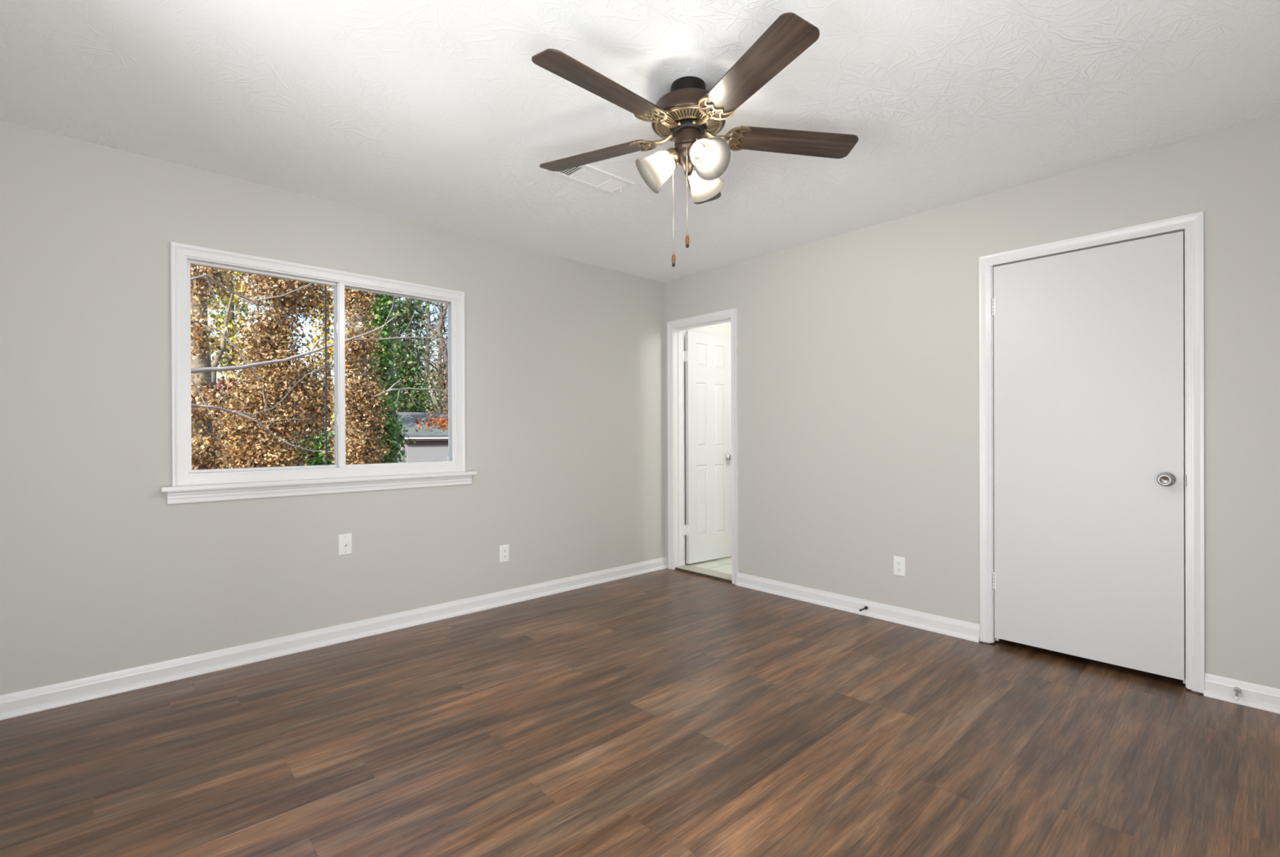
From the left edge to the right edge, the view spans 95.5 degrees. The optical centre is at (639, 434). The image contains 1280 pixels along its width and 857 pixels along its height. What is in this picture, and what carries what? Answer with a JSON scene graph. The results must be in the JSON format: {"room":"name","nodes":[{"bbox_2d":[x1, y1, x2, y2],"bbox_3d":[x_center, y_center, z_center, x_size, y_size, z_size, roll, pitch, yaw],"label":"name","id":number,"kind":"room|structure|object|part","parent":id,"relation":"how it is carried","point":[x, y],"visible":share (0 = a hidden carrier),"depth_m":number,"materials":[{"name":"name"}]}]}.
{"room":"empty bedroom","nodes":[
{"label":"empty bedroom","id":0,"kind":"room"},
{"bbox_2d":[0,120,666,695],"bbox_3d":[-1.285,-0.072,3.679,4.210,2.440,0.120,0,0,-43],"label":"wall","id":1,"kind":"structure","parent":0,"point":[565,360],"depth_m":2.91,"materials":[{"name":"beige paint"}]},
{"bbox_2d":[160,241,476,504],"bbox_3d":[-1.680,-0.296,3.266,1.572,1.234,0.152,0,0,-43],"label":"window","id":2,"kind":"structure","parent":1,"relation":"in","point":[188,485],"depth_m":3.15,"materials":[{"name":"white paint"}]},
{"bbox_3d":[-1.953,-0.332,3.065,0.693,1.033,0.034,0,0,-43],"label":"sash","id":3,"kind":"part","parent":2,"relation":"part of","materials":[{"name":"white plastic"}]},
{"bbox_3d":[-1.644,0.250,3.230,1.572,0.022,0.052,0,0,-43],"label":"sill","id":4,"kind":"part","parent":2,"relation":"part of","materials":[{"name":"white paint"}]},
{"bbox_3d":[-1.666,0.215,3.239,1.378,0.048,0.010,0,0,-43],"label":"casing","id":5,"kind":"part","parent":2,"relation":"part of","materials":[{"name":"white paint"}]},
{"bbox_3d":[-1.771,-0.333,3.280,0.007,1.045,0.008,0,0,-43],"label":"screen frame","id":6,"kind":"part","parent":2,"relation":"part of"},
{"bbox_3d":[-1.442,-0.335,3.483,0.681,1.033,0.036,0,0,-43],"label":"sash","id":7,"kind":"part","parent":2,"relation":"part of","materials":[{"name":"white plastic"}]},
{"bbox_2d":[0,556,667,720],"bbox_3d":[-1.229,1.101,3.627,3.968,0.092,0.030,0,0,-43],"label":"baseboard","id":8,"kind":"structure","parent":1,"relation":"attached to","point":[22,703],"depth_m":3.02,"materials":[{"name":"white paint"}]},
{"bbox_2d":[337,533,351,555],"bbox_3d":[-1.645,0.614,3.252,0.070,0.115,0.017,0,0,-43],"label":"cable plate","id":9,"kind":"object","parent":1,"relation":"attached to","point":[345,540],"visible":1,"depth_m":3.25,"materials":[{"name":"white plastic"}]},
{"bbox_2d":[499,544,509,563],"bbox_3d":[-0.914,0.803,3.931,0.070,0.115,0.009,0,0,-43],"label":"power outlet","id":10,"kind":"object","parent":1,"relation":"attached to","point":[504,549],"visible":1,"depth_m":3.93,"materials":[{"name":"white plastic"}]},
{"bbox_2d":[0,555,1279,856],"bbox_3d":[0.972,1.161,2.833,6.250,0.078,4.180,0,0,-43],"label":"floor","id":11,"kind":"structure","parent":0,"point":[665,713],"depth_m":2.12,"materials":[{"name":"brown wood"}]},
{"bbox_2d":[675,564,732,582],"bbox_3d":[0.558,1.127,4.732,0.144,0.020,0.614,0,0,-43],"label":"threshold","id":12,"kind":"object","parent":11,"relation":"on","point":[719,575],"visible":0.79,"depth_m":4.71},
{"bbox_2d":[0,0,1279,282],"bbox_3d":[0.147,-1.345,2.118,4.210,0.100,4.360,0,0,-43],"label":"ceiling","id":13,"kind":"structure","parent":0,"point":[440,113],"depth_m":2.23,"materials":[{"name":"white paint"}]},
{"bbox_2d":[544,156,635,195],"bbox_3d":[-0.245,-1.282,2.921,0.432,0.026,0.192,0,0,-43],"label":"ceiling vent","id":14,"kind":"object","parent":13,"relation":"in","point":[588,175],"visible":0.84,"depth_m":2.93,"materials":[{"name":"white plastic"}]},
{"bbox_2d":[531,12,858,266],"bbox_3d":[0.149,-0.959,2.134,1.219,0.672,1.262,0,0,-43],"label":"ceiling fan","id":15,"kind":"object","parent":13,"relation":"hanging from","point":[691,116],"visible":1,"depth_m":2.08,"materials":[{"name":"brown wood"}]},
{"bbox_3d":[-0.182,-1.127,2.355,0.489,0.006,0.132,1,12,28],"label":"blade","id":16,"kind":"part","parent":15,"relation":"part of","materials":[{"name":"brown wood"}]},
{"bbox_3d":[-0.118,-1.124,1.883,0.489,0.006,0.132,0,11,-43],"label":"blade","id":17,"kind":"part","parent":15,"relation":"part of","materials":[{"name":"brown wood"}]},
{"bbox_3d":[0.051,-0.982,2.166,0.154,0.155,0.151,0,0,-43],"label":"lamp shade","id":18,"kind":"part","parent":15,"relation":"part of","materials":[{"name":"white glass"}]},
{"bbox_3d":[0.123,-0.869,2.153,0.003,0.400,0.003,0,0,-43],"label":"pull chain","id":19,"kind":"part","parent":15,"relation":"part of","materials":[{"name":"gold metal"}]},
{"bbox_3d":[0.171,-0.890,2.115,0.003,0.326,0.003,0,0,-43],"label":"pull chain","id":20,"kind":"part","parent":15,"relation":"part of","materials":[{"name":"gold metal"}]},
{"bbox_2d":[654,106,722,141],"bbox_3d":[0.180,-1.146,2.164,0.252,0.011,0.252,0,0,-43],"label":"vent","id":21,"kind":"object","parent":15,"relation":"attached to","point":[678,116],"depth_m":2.11,"materials":[{"name":"gold metal"}]},
{"bbox_3d":[0.273,-1.125,2.563,0.132,0.006,0.489,-12,-3,13],"label":"blade","id":22,"kind":"part","parent":15,"relation":"part of","materials":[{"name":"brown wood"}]},
{"bbox_3d":[0.240,-0.983,2.270,0.159,0.155,0.140,0,0,-43],"label":"lamp shade","id":23,"kind":"part","parent":15,"relation":"part of","materials":[{"name":"white glass"}]},
{"bbox_3d":[0.230,-0.982,2.054,0.140,0.155,0.159,0,0,-43],"label":"lamp shade","id":24,"kind":"part","parent":15,"relation":"part of","materials":[{"name":"white glass"}]},
{"bbox_3d":[0.347,-1.118,1.790,0.132,0.006,0.489,12,-4,-24],"label":"blade","id":25,"kind":"part","parent":15,"relation":"part of","materials":[{"name":"brown wood"}]},
{"bbox_3d":[0.585,-1.119,2.224,0.489,0.006,0.132,1,-12,-8],"label":"blade","id":26,"kind":"part","parent":15,"relation":"part of","materials":[{"name":"brown wood"}]},
{"bbox_2d":[684,321,730,560],"bbox_3d":[1.851,-0.089,4.992,2.180,2.440,2.360,0,0,-43],"label":"wall","id":27,"kind":"structure","parent":0,"point":[722,329],"depth_m":5.27,"materials":[{"name":"white paint"}]},
{"bbox_2d":[664,115,1279,693],"bbox_3d":[1.697,-0.085,3.462,0.120,2.440,4.240,0,0,-43],"label":"wall","id":28,"kind":"structure","parent":0,"point":[859,413],"depth_m":3.34,"materials":[{"name":"beige paint"}]},
{"bbox_2d":[666,307,738,584],"bbox_3d":[0.534,0.089,4.715,0.145,2.094,0.731,0,0,-43],"label":"door frame","id":29,"kind":"structure","parent":28,"relation":"attached to","point":[675,329],"depth_m":4.91,"materials":[{"name":"white paint"}]},
{"bbox_2d":[682,330,731,564],"bbox_3d":[0.603,0.106,5.128,0.562,1.992,0.167,0,0,-37],"label":"door","id":30,"kind":"structure","parent":28,"relation":"in","point":[707,530],"depth_m":5.10,"materials":[{"name":"white paint"}]},
{"bbox_3d":[0.820,0.208,5.231,0.062,0.062,0.066,0,0,-37],"label":"knob","id":31,"kind":"part","parent":30,"relation":"part of","materials":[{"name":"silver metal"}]},
{"bbox_2d":[735,572,980,642],"bbox_3d":[1.296,1.090,3.795,0.030,0.092,1.661,0,0,-43],"label":"baseboard","id":32,"kind":"structure","parent":28,"relation":"attached to","point":[962,629],"depth_m":3.65,"materials":[{"name":"white paint"}]},
{"bbox_2d":[859,605,867,611],"bbox_3d":[1.393,1.089,3.630,0.082,0.023,0.023,0,0,-43],"label":"door stop","id":33,"kind":"object","parent":28,"relation":"attached to","point":[865,606],"visible":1,"depth_m":3.64,"materials":[{"name":"brown metal"}]},
{"bbox_2d":[893,555,905,577],"bbox_3d":[1.566,0.796,3.515,0.009,0.115,0.070,0,0,-43],"label":"power outlet","id":34,"kind":"object","parent":28,"relation":"attached to","point":[899,562],"visible":1,"depth_m":3.51,"materials":[{"name":"white plastic"}]},
{"bbox_2d":[896,567,902,572],"bbox_3d":[1.565,0.815,3.513,0.002,0.025,0.033,0,0,-43],"label":"receptacle","id":35,"kind":"object","parent":34,"relation":"attached to","point":[898,569],"depth_m":3.51,"materials":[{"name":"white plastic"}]},
{"bbox_2d":[896,560,902,565],"bbox_3d":[1.564,0.776,3.513,0.002,0.025,0.033,0,0,-43],"label":"receptacle","id":36,"kind":"object","parent":34,"relation":"attached to","point":[898,562],"depth_m":3.51,"materials":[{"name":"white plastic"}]},
{"bbox_2d":[991,231,1185,680],"bbox_3d":[2.154,0.095,2.859,0.100,2.005,0.759,0,0,-43],"label":"door","id":37,"kind":"structure","parent":28,"relation":"in","point":[1089,344],"depth_m":2.82,"materials":[{"name":"white paint"}]},
{"bbox_3d":[2.359,0.202,2.611,0.064,0.066,0.066,0,0,-43],"label":"knob","id":38,"kind":"part","parent":37,"relation":"part of","materials":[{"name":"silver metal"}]},
{"bbox_2d":[978,211,1204,693],"bbox_3d":[2.203,0.077,2.900,0.139,2.098,0.883,0,0,-43],"label":"door frame","id":39,"kind":"structure","parent":28,"relation":"attached to","point":[1192,224],"depth_m":2.58,"materials":[{"name":"white paint"}]},
{"bbox_3d":[2.433,0.205,2.591,0.041,0.057,0.007,0,0,-43],"label":"strike plate","id":40,"kind":"part","parent":39,"relation":"part of","materials":[{"name":"metal"}]},
{"bbox_2d":[1233,687,1241,700],"bbox_3d":[2.497,1.084,2.432,0.082,0.031,0.023,0,0,-43],"label":"door stop","id":41,"kind":"object","parent":28,"relation":"attached to","point":[1237,690],"visible":1,"depth_m":2.44,"materials":[{"name":"silver metal"}]},
{"bbox_2d":[1203,673,1279,714],"bbox_3d":[2.729,1.087,2.240,0.030,0.092,0.802,0,0,-43],"label":"baseboard","id":42,"kind":"structure","parent":28,"relation":"attached to","point":[1251,695],"depth_m":2.44,"materials":[{"name":"white paint"}]},
{"label":"outside","id":43,"kind":"structure","parent":0,"visible":0},
{"bbox_3d":[-23.057,2.370,44.998,100.000,0.200,89.600,0,0,-43],"label":"ground","id":44,"kind":"structure","parent":43,"visible":0},
{"bbox_2d":[212,376,226,435],"bbox_3d":[-32.108,-1.319,44.010,3.356,7.377,3.610,0,0,-43],"label":"tree","id":45,"kind":"object","parent":44,"relation":"on","point":[220,376],"visible":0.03,"depth_m":43.90,"materials":[{"name":"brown plant"}]},
{"bbox_2d":[190,264,256,470],"bbox_3d":[-5.333,-0.088,6.990,1.077,4.919,1.646,0,0,-43],"label":"tree","id":46,"kind":"object","parent":44,"relation":"on","point":[205,451],"visible":0.5,"depth_m":6.76,"materials":[{"name":"brown plant"}]},
{"bbox_2d":[212,378,245,468],"bbox_3d":[-7.046,0.683,9.990,0.655,3.291,0.593,0,0,-43],"label":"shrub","id":47,"kind":"object","parent":44,"relation":"on","point":[225,387],"visible":0.18,"depth_m":9.91,"materials":[{"name":"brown plant"}]},
{"bbox_2d":[207,269,264,467],"bbox_3d":[-8.156,-0.765,11.539,1.564,6.227,1.339,0,0,-43],"label":"tree","id":48,"kind":"object","parent":44,"relation":"on","point":[231,316],"visible":0.23,"depth_m":11.47,"materials":[{"name":"brown plant"}]},
{"bbox_2d":[223,374,266,440],"bbox_3d":[-27.604,-1.149,41.102,3.296,7.057,3.232,0,0,-43],"label":"tree","id":49,"kind":"object","parent":44,"relation":"on","point":[247,375],"visible":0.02,"depth_m":40.89,"materials":[{"name":"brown plant"}]},
{"bbox_2d":[209,271,334,469],"bbox_3d":[-5.322,-0.366,8.544,2.255,5.433,1.856,0,0,-12],"label":"tree","id":50,"kind":"object","parent":44,"relation":"on","point":[271,338],"visible":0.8,"depth_m":8.33,"materials":[{"name":"brown plant"}]},
{"bbox_2d":[292,431,334,466],"bbox_3d":[-6.243,1.124,11.527,1.408,2.402,1.356,0,0,-43],"label":"pine shrub","id":51,"kind":"object","parent":44,"relation":"on","point":[320,460],"visible":0.3,"depth_m":11.21,"materials":[{"name":"green plant"}]},
{"bbox_2d":[293,373,334,439],"bbox_3d":[-27.082,-1.601,48.640,3.912,7.869,3.835,0,0,-43],"label":"tree","id":52,"kind":"object","parent":44,"relation":"on","point":[316,373],"visible":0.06,"depth_m":48.53,"materials":[{"name":"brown plant"}]},
{"bbox_2d":[190,273,448,453],"bbox_3d":[-3.832,-0.135,7.051,0.586,4.915,4.053,0,0,27],"label":"bare tree","id":53,"kind":"object","parent":44,"relation":"on","point":[331,344],"visible":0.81,"depth_m":6.33,"materials":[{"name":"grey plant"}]},
{"bbox_2d":[304,283,345,437],"bbox_3d":[-6.605,-0.859,12.319,0.991,6.360,0.960,0,0,-43],"label":"tree","id":54,"kind":"object","parent":44,"relation":"on","point":[317,337],"visible":0.24,"depth_m":12.22,"materials":[{"name":"brown plant"}]},
{"bbox_2d":[309,297,447,410],"bbox_3d":[-9.083,-3.654,23.757,7.477,11.696,4.773,0,0,-12],"label":"tree","id":55,"kind":"object","parent":44,"relation":"on","point":[434,326],"visible":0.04,"depth_m":23.21,"materials":[{"name":"green plant"}]},
{"bbox_2d":[312,288,448,464],"bbox_3d":[-3.708,-0.147,8.392,1.058,4.992,2.023,0,0,23],"label":"tree","id":56,"kind":"object","parent":44,"relation":"on","point":[362,406],"visible":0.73,"depth_m":7.89,"materials":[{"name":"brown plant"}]},
{"bbox_2d":[364,292,417,463],"bbox_3d":[-4.639,-0.617,10.490,1.132,5.881,1.644,0,0,-17],"label":"tree","id":57,"kind":"object","parent":44,"relation":"on","point":[393,429],"visible":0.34,"depth_m":10.56,"materials":[{"name":"green plant"}]},
{"bbox_2d":[393,296,447,412],"bbox_3d":[-6.890,-1.758,17.085,2.242,8.125,2.541,0,0,0],"label":"evergreen tree","id":58,"kind":"object","parent":44,"relation":"on","point":[406,360],"visible":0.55,"depth_m":16.93,"materials":[{"name":"green plant"}]},
{"bbox_2d":[394,297,448,413],"bbox_3d":[-7.636,-2.978,19.952,4.995,10.530,4.472,0,0,-15],"label":"tree","id":59,"kind":"object","parent":44,"relation":"on","point":[444,405],"visible":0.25,"depth_m":20.30,"materials":[{"name":"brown plant"}]},
{"bbox_2d":[400,298,441,412],"bbox_3d":[-12.096,-5.552,30.519,5.842,15.654,5.460,0,0,-22],"label":"tree","id":60,"kind":"object","parent":44,"relation":"on","point":[415,299],"visible":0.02,"depth_m":31.31,"materials":[{"name":"green plant"}]},
{"bbox_2d":[395,412,448,462],"bbox_3d":[-4.429,0.836,15.583,4.200,2.837,3.005,0,0,-29],"label":"garden shed","id":61,"kind":"object","parent":44,"relation":"on","point":[429,446],"visible":0.06,"depth_m":13.82,"materials":[{"name":"white"}]},
{"bbox_2d":[415,411,448,431],"bbox_3d":[-4.450,-0.334,14.831,2.442,0.568,1.322,0,0,-28],"label":"fallen leaves","id":62,"kind":"object","parent":61,"relation":"on","point":[444,424],"visible":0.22,"depth_m":14.38,"materials":[{"name":"orange plant"}]},
{"bbox_2d":[404,297,447,412],"bbox_3d":[-9.966,-4.306,28.047,7.962,13.376,4.220,0,0,-23],"label":"tree","id":63,"kind":"object","parent":44,"relation":"on","point":[431,340],"visible":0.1,"depth_m":27.92,"materials":[{"name":"green plant"}]},
{"bbox_2d":[413,299,447,411],"bbox_3d":[-13.338,-5.831,36.284,7.909,16.410,4.974,0,0,-43],"label":"tree","id":64,"kind":"object","parent":44,"relation":"on","point":[439,348],"visible":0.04,"depth_m":36.04,"materials":[{"name":"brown plant"}]}
]}

